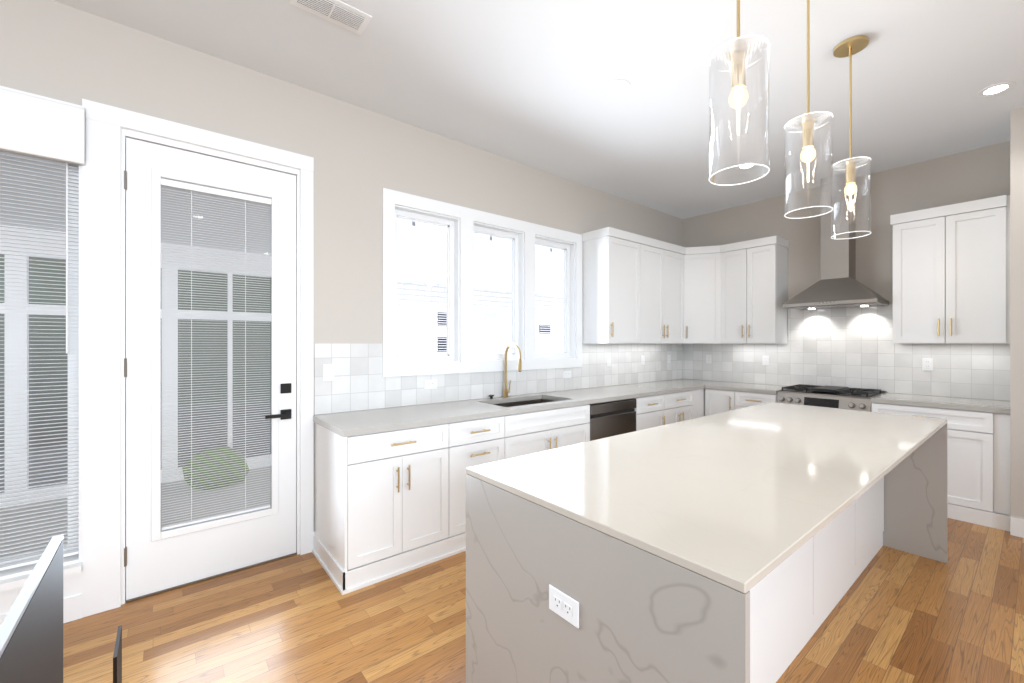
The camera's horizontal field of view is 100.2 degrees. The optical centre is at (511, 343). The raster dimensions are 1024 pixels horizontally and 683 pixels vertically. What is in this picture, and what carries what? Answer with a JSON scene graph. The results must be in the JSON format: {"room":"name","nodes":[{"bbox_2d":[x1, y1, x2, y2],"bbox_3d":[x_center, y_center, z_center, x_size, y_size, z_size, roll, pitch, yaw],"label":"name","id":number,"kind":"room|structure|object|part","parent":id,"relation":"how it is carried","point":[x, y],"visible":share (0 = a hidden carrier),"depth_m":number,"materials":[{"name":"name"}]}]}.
{"room":"kitchen","nodes":[
{"label":"kitchen","id":0,"kind":"room"},
{"bbox_2d":[0,0,682,414],"bbox_3d":[-1.407,-0.155,2.953,9.850,3.110,0.160,0,0,-39],"label":"wall","id":1,"kind":"structure","parent":0,"point":[62,52],"depth_m":2.95,"materials":[{"name":"beige paint"}]},
{"bbox_2d":[0,152,81,625],"bbox_3d":[-3.037,0.100,1.597,2.050,2.600,0.215,0,0,-39],"label":"window","id":2,"kind":"structure","parent":1,"relation":"in","point":[73,338],"depth_m":2.20,"materials":[{"name":"white glass"}]},
{"bbox_2d":[0,150,78,570],"bbox_3d":[-2.984,0.006,1.628,1.898,2.163,0.044,0,0,-39],"label":"window blind","id":3,"kind":"object","parent":2,"relation":"attached to","point":[31,561],"visible":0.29,"depth_m":2.13,"materials":[{"name":"white plastic"}]},
{"bbox_2d":[0,86,84,164],"bbox_3d":[-2.944,-1.056,1.571,1.962,0.292,0.052,0,0,-39],"label":"curtain valance","id":4,"kind":"object","parent":2,"relation":"attached to","point":[31,124],"visible":1,"depth_m":2.08,"materials":[{"name":"white fabric"}]},
{"bbox_2d":[82,99,313,617],"bbox_3d":[-1.830,0.075,2.614,1.105,2.650,0.214,0,0,-39],"label":"door frame","id":5,"kind":"structure","parent":1,"relation":"attached to","point":[109,129],"depth_m":2.27,"materials":[{"name":"white wood"}]},
{"bbox_2d":[124,137,295,599],"bbox_3d":[-1.761,0.137,2.571,0.850,2.503,0.101,0,0,-39],"label":"door","id":6,"kind":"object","parent":1,"relation":"attached to","point":[156,559],"visible":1,"depth_m":2.52,"materials":[{"name":"white wood"}]},
{"bbox_3d":[-1.774,0.063,2.596,0.550,1.986,0.040,0,0,-39],"label":"blind rail","id":7,"kind":"part","parent":6,"relation":"part of","materials":[{"name":"white"}]},
{"bbox_2d":[382,188,581,376],"bbox_3d":[-0.161,-0.455,3.949,2.200,1.410,0.180,0,0,-39],"label":"window","id":8,"kind":"structure","parent":1,"relation":"in","point":[449,254],"depth_m":3.67,"materials":[{"name":"white wood"}]},
{"bbox_2d":[314,344,682,414],"bbox_3d":[0.502,0.242,4.391,4.737,0.484,0.008,0,0,-39],"label":"backsplash","id":9,"kind":"structure","parent":1,"relation":"attached to","point":[360,382],"depth_m":3.63,"materials":[{"name":"tile"}]},
{"bbox_2d":[323,364,333,380],"bbox_3d":[-1.262,0.200,2.949,0.072,0.115,0.011,0,0,-39],"label":"light switch","id":10,"kind":"object","parent":9,"relation":"attached to","point":[328,372],"visible":1,"depth_m":2.95,"materials":[{"name":"white plastic"}]},
{"bbox_2d":[424,380,436,389],"bbox_3d":[-0.653,0.330,3.445,0.115,0.072,0.007,0,0,-39],"label":"electrical outlet","id":11,"kind":"object","parent":9,"relation":"attached to","point":[430,384],"visible":1,"depth_m":3.44,"materials":[{"name":"white plastic"}]},
{"bbox_2d":[563,371,570,377],"bbox_3d":[0.574,0.320,4.439,0.115,0.072,0.007,0,0,-39],"label":"electrical outlet","id":12,"kind":"object","parent":9,"relation":"attached to","point":[566,374],"visible":1,"depth_m":4.43,"materials":[{"name":"white plastic"}]},
{"bbox_2d":[607,356,610,366],"bbox_3d":[1.103,0.205,4.867,0.072,0.115,0.007,0,0,-39],"label":"electrical outlet","id":13,"kind":"object","parent":9,"relation":"attached to","point":[609,361],"visible":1,"depth_m":4.87,"materials":[{"name":"white plastic"}]},
{"bbox_2d":[641,355,644,364],"bbox_3d":[1.616,0.205,5.282,0.072,0.115,0.007,0,0,-39],"label":"electrical outlet","id":14,"kind":"object","parent":9,"relation":"attached to","point":[643,360],"visible":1,"depth_m":5.28,"materials":[{"name":"white plastic"}]},
{"bbox_2d":[667,355,670,362],"bbox_3d":[2.074,0.205,5.654,0.072,0.115,0.007,0,0,-39],"label":"electrical outlet","id":15,"kind":"object","parent":9,"relation":"attached to","point":[668,358],"visible":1,"depth_m":5.65,"materials":[{"name":"white plastic"}]},
{"bbox_2d":[581,227,644,343],"bbox_3d":[1.101,-0.588,4.651,0.614,1.176,0.351,0,0,-39],"label":"upper cabinet","id":16,"kind":"object","parent":1,"relation":"attached to","point":[613,260],"depth_m":4.48,"materials":[{"name":"white wood"}]},
{"bbox_2d":[645,237,660,342],"bbox_3d":[1.472,-0.588,4.951,0.579,1.176,0.351,0,0,-39],"label":"upper cabinet","id":17,"kind":"object","parent":1,"relation":"attached to","point":[652,246],"depth_m":4.83,"materials":[{"name":"white wood"}]},
{"bbox_2d":[661,241,684,342],"bbox_3d":[1.833,-0.588,5.217,0.553,1.176,0.392,0,0,-39],"label":"upper cabinet","id":18,"kind":"object","parent":1,"relation":"attached to","point":[672,255],"depth_m":5.09,"materials":[{"name":"white wood"}]},
{"bbox_2d":[52,0,1023,218],"bbox_3d":[1.192,-1.770,-0.257,9.850,0.120,8.420,0,0,-39],"label":"ceiling","id":19,"kind":"structure","parent":0,"point":[525,82],"depth_m":2.70,"materials":[{"name":"white paint"}]},
{"bbox_2d":[289,0,371,34],"bbox_3d":[-0.922,-1.703,2.187,0.360,0.012,0.170,0,0,-39],"label":"ceiling vent","id":20,"kind":"object","parent":19,"relation":"in","point":[346,16],"visible":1,"depth_m":2.20,"materials":[{"name":"white metal"}]},
{"bbox_2d":[604,79,629,94],"bbox_3d":[0.698,-1.708,2.856,0.170,0.004,0.170,0,0,-39],"label":"recessed light","id":21,"kind":"object","parent":19,"relation":"in","point":[616,87],"visible":1,"depth_m":2.85,"materials":[{"name":"white plastic"}]},
{"bbox_2d":[709,0,769,185],"bbox_3d":[0.768,-1.139,1.452,0.183,1.141,0.183,0,0,-39],"label":"pendant light","id":22,"kind":"object","parent":19,"relation":"hanging from","point":[737,51],"visible":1,"depth_m":1.40,"materials":[{"name":"clear glass"}]},
{"bbox_2d":[736,162,755,169],"bbox_3d":[2.253,-1.708,4.115,0.170,0.004,0.170,0,0,-39],"label":"recessed light","id":23,"kind":"object","parent":19,"relation":"in","point":[743,167],"depth_m":4.13,"materials":[{"name":"white"}]},
{"bbox_2d":[784,0,832,218],"bbox_3d":[1.346,-1.152,1.945,0.183,1.116,0.183,0,0,-39],"label":"pendant light","id":24,"kind":"object","parent":19,"relation":"hanging from","point":[808,154],"visible":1,"depth_m":1.92,"materials":[{"name":"clear glass"}]},
{"bbox_3d":[1.346,-0.800,1.945,0.180,0.410,0.180,0,0,-39],"label":"glass","id":25,"kind":"part","parent":24,"relation":"part of","materials":[{"name":"clear glass"}]},
{"bbox_2d":[831,35,870,238],"bbox_3d":[1.939,-1.164,2.452,0.183,1.091,0.183,0,0,-39],"label":"pendant light","id":26,"kind":"object","parent":19,"relation":"hanging from","point":[850,46],"visible":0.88,"depth_m":2.43,"materials":[{"name":"clear glass"}]},
{"bbox_3d":[1.939,-0.825,2.452,0.180,0.410,0.180,0,0,-39],"label":"glass","id":27,"kind":"part","parent":26,"relation":"part of","materials":[{"name":"clear glass"}]},
{"bbox_2d":[977,82,1014,96],"bbox_3d":[3.253,-1.708,2.879,0.170,0.004,0.170,0,0,-39],"label":"recessed light","id":28,"kind":"object","parent":19,"relation":"in","point":[995,89],"visible":1,"depth_m":2.88,"materials":[{"name":"white plastic"}]},
{"bbox_2d":[63,518,1023,682],"bbox_3d":[1.192,1.460,-0.257,9.850,0.120,8.420,0,0,-39],"label":"floor","id":29,"kind":"structure","parent":0,"point":[896,616],"depth_m":2.10,"materials":[{"name":"brown wood"}]},
{"bbox_2d":[0,534,121,682],"bbox_3d":[-0.832,0.900,0.638,0.390,1.000,1.800,0,0,-39],"label":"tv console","id":30,"kind":"object","parent":29,"relation":"on","point":[31,638],"visible":1,"depth_m":0.74,"materials":[{"name":"black wood"}]},
{"bbox_2d":[312,419,459,594],"bbox_3d":[-0.856,0.962,2.886,0.732,0.875,0.631,0,0,-39],"label":"base cabinet","id":31,"kind":"object","parent":29,"relation":"on","point":[389,492],"depth_m":2.62,"materials":[{"name":"white wood"}]},
{"bbox_2d":[313,399,515,438],"bbox_3d":[-0.663,0.505,3.038,1.248,0.040,0.638,0,0,-39],"label":"countertop","id":32,"kind":"structure","parent":31,"relation":"on","point":[343,423],"depth_m":2.89,"materials":[{"name":"white stone"}]},
{"bbox_2d":[488,343,521,398],"bbox_3d":[-0.048,0.241,3.747,0.239,0.486,0.243,0,0,-39],"label":"faucet","id":33,"kind":"object","parent":32,"relation":"on","point":[505,391],"depth_m":3.84,"materials":[{"name":"gold metal"}]},
{"bbox_2d":[460,411,511,552],"bbox_3d":[-0.434,0.962,3.228,0.585,0.875,0.631,0,0,-39],"label":"base cabinet","id":34,"kind":"object","parent":29,"relation":"on","point":[486,439],"depth_m":3.00,"materials":[{"name":"white wood"}]},
{"bbox_2d":[512,419,583,457],"bbox_3d":[0.092,1.080,3.654,0.998,0.640,0.631,0,0,-39],"label":"base cabinet","id":35,"kind":"object","parent":29,"relation":"on","point":[531,437],"depth_m":3.36,"materials":[{"name":"white wood"}]},
{"bbox_2d":[536,395,643,441],"bbox_3d":[0.755,0.964,4.168,0.795,0.872,0.606,0,0,-39],"label":"dishwasher","id":36,"kind":"object","parent":29,"relation":"on","point":[613,417],"depth_m":3.80,"materials":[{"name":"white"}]},
{"bbox_2d":[532,383,703,406],"bbox_3d":[1.232,0.505,4.572,2.109,0.040,0.638,0,0,-39],"label":"countertop","id":37,"kind":"structure","parent":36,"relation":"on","point":[597,394],"depth_m":4.24,"materials":[{"name":"white stone"}]},
{"bbox_2d":[644,391,667,428],"bbox_3d":[1.221,0.962,4.568,0.547,0.875,0.631,0,0,-39],"label":"base cabinet","id":38,"kind":"object","parent":29,"relation":"on","point":[655,406],"depth_m":4.37,"materials":[{"name":"white wood"}]},
{"bbox_2d":[668,391,691,423],"bbox_3d":[1.596,0.962,4.872,0.647,0.875,0.631,0,0,-39],"label":"base cabinet","id":39,"kind":"object","parent":29,"relation":"on","point":[679,402],"depth_m":4.64,"materials":[{"name":"white wood"}]},
{"bbox_2d":[692,387,711,418],"bbox_3d":[1.955,0.962,5.125,0.345,0.875,0.690,0,0,-39],"label":"base cabinet","id":40,"kind":"object","parent":29,"relation":"on","point":[701,396],"depth_m":4.96,"materials":[{"name":"white wood"}]},
{"bbox_2d":[466,413,947,682],"bbox_3d":[1.290,0.954,2.214,2.988,0.892,1.068,0,0,-39],"label":"kitchen island","id":41,"kind":"object","parent":29,"relation":"on","point":[553,596],"depth_m":1.39,"materials":[{"name":"stone"}]},
{"bbox_2d":[549,584,579,628],"bbox_3d":[0.150,0.768,1.254,0.008,0.074,0.120,0,0,-39],"label":"outlet","id":42,"kind":"object","parent":41,"relation":"attached to","point":[564,604],"depth_m":1.25,"materials":[{"name":"white plastic"}]},
{"bbox_2d":[466,402,946,585],"bbox_3d":[1.304,0.495,2.204,2.980,0.023,1.035,0,0,-39],"label":"island countertop","id":43,"kind":"structure","parent":41,"relation":"on","point":[728,495],"depth_m":1.56,"materials":[{"name":"white stone"}]},
{"bbox_2d":[712,387,776,414],"bbox_3d":[2.730,0.962,4.903,0.640,0.875,0.747,0,0,-39],"label":"base cabinet","id":44,"kind":"object","parent":29,"relation":"on","point":[722,401],"depth_m":4.72,"materials":[{"name":"white wood"}]},
{"bbox_2d":[656,379,783,390],"bbox_3d":[2.533,0.505,5.148,0.638,0.040,1.380,0,0,-39],"label":"countertop","id":45,"kind":"structure","parent":44,"relation":"on","point":[727,386],"depth_m":4.95,"materials":[{"name":"white stone"}]},
{"bbox_2d":[776,384,885,411],"bbox_3d":[3.187,0.922,4.299,0.687,0.956,0.758,0,0,-39],"label":"range","id":46,"kind":"object","parent":29,"relation":"on","point":[847,398],"visible":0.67,"depth_m":4.15,"materials":[{"name":"silver metal"}]},
{"bbox_2d":[871,399,999,527],"bbox_3d":[3.676,0.962,3.735,0.640,0.875,0.727,0,0,-39],"label":"base cabinet","id":47,"kind":"object","parent":29,"relation":"on","point":[973,436],"depth_m":3.35,"materials":[{"name":"white wood"}]},
{"bbox_2d":[872,393,1009,414],"bbox_3d":[3.703,0.505,3.704,0.638,0.040,0.810,0,0,-39],"label":"countertop","id":48,"kind":"structure","parent":47,"relation":"on","point":[1001,407],"depth_m":3.58,"materials":[{"name":"white stone"}]},
{"bbox_2d":[683,141,1009,399],"bbox_3d":[5.008,-0.155,2.730,0.160,3.110,8.260,0,0,-39],"label":"wall","id":49,"kind":"structure","parent":0,"point":[974,174],"depth_m":4.30,"materials":[{"name":"beige paint"}]},
{"bbox_2d":[685,245,724,342],"bbox_3d":[2.331,-0.588,5.399,0.636,1.176,0.736,0,0,-39],"label":"upper cabinet","id":50,"kind":"object","parent":49,"relation":"attached to","point":[705,265],"depth_m":5.19,"materials":[{"name":"white wood"}]},
{"bbox_2d":[725,236,788,342],"bbox_3d":[2.797,-0.588,5.024,0.383,1.176,0.649,0,0,-39],"label":"upper cabinet","id":51,"kind":"object","parent":49,"relation":"attached to","point":[756,270],"depth_m":4.85,"materials":[{"name":"white wood"}]},
{"bbox_2d":[783,173,888,309],"bbox_3d":[3.272,-1.038,4.345,0.500,1.340,0.765,0,0,-39],"label":"range hood","id":52,"kind":"object","parent":49,"relation":"attached to","point":[838,285],"visible":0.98,"depth_m":4.31,"materials":[{"name":"silver metal"}]},
{"bbox_2d":[683,304,1009,400],"bbox_3d":[3.277,0.047,4.734,0.008,0.874,2.950,0,0,-39],"label":"backsplash","id":53,"kind":"structure","parent":49,"relation":"attached to","point":[854,347],"depth_m":4.40,"materials":[{"name":"tile"}]},
{"bbox_2d":[706,355,710,363],"bbox_3d":[2.571,0.203,5.594,0.007,0.115,0.072,0,0,-39],"label":"electrical outlet","id":54,"kind":"object","parent":53,"relation":"attached to","point":[708,358],"visible":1,"depth_m":5.59,"materials":[{"name":"white plastic"}]},
{"bbox_2d":[762,356,768,364],"bbox_3d":[3.000,0.200,5.064,0.007,0.115,0.072,0,0,-39],"label":"electrical outlet","id":55,"kind":"object","parent":53,"relation":"attached to","point":[765,360],"visible":1,"depth_m":5.06,"materials":[{"name":"white plastic"}]},
{"bbox_2d":[922,358,932,370],"bbox_3d":[3.871,0.195,3.988,0.007,0.115,0.072,0,0,-39],"label":"electrical outlet","id":56,"kind":"object","parent":53,"relation":"attached to","point":[927,364],"visible":1,"depth_m":3.99,"materials":[{"name":"white plastic"}]},
{"bbox_2d":[890,195,1009,343],"bbox_3d":[3.836,-0.588,3.766,0.351,1.176,0.685,0,0,-39],"label":"upper cabinet","id":57,"kind":"object","parent":49,"relation":"attached to","point":[951,274],"depth_m":3.62,"materials":[{"name":"white wood"}]},
{"bbox_2d":[1010,107,1023,518],"bbox_3d":[4.324,-0.155,2.884,0.710,3.110,1.240,0,0,-39],"label":"wall","id":58,"kind":"structure","parent":0,"point":[1016,313],"depth_m":3.12,"materials":[{"name":"beige paint"}]},
{"bbox_2d":[1010,517,1023,537],"bbox_3d":[4.047,1.335,2.650,0.015,0.130,1.255,0,0,-39],"label":"baseboard","id":59,"kind":"structure","parent":58,"relation":"attached to","point":[1017,527],"depth_m":3.11,"materials":[{"name":"white wood"}]},
{"label":"outside","id":60,"kind":"structure","parent":0,"visible":0},
{"bbox_2d":[0,465,270,556],"bbox_3d":[-7.171,1.535,10.445,30.000,0.230,18.740,0,0,-39],"label":"ground","id":61,"kind":"structure","parent":60,"point":[34,522],"depth_m":3.66,"materials":[{"name":"grey concrete"}]},
{"bbox_2d":[0,150,270,507],"bbox_3d":[-4.786,0.290,2.153,7.270,2.820,2.830,0,0,-39],"label":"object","id":62,"kind":"object","parent":61,"relation":"on","point":[15,333],"depth_m":3.96,"materials":[{"name":"white"}]},
{"bbox_2d":[183,447,248,489],"bbox_3d":[-2.990,1.283,4.333,0.554,0.474,0.529,0,0,-39],"label":"shrub","id":63,"kind":"object","parent":61,"relation":"on","point":[221,457],"depth_m":4.18,"materials":[{"name":"green plant"}]},
{"bbox_2d":[397,218,562,354],"bbox_3d":[2.053,-2.090,9.145,11.300,7.020,0.970,0,0,-39],"label":"house","id":64,"kind":"structure","parent":61,"relation":"on","point":[438,270],"depth_m":6.53,"materials":[{"name":"white"}]}
]}

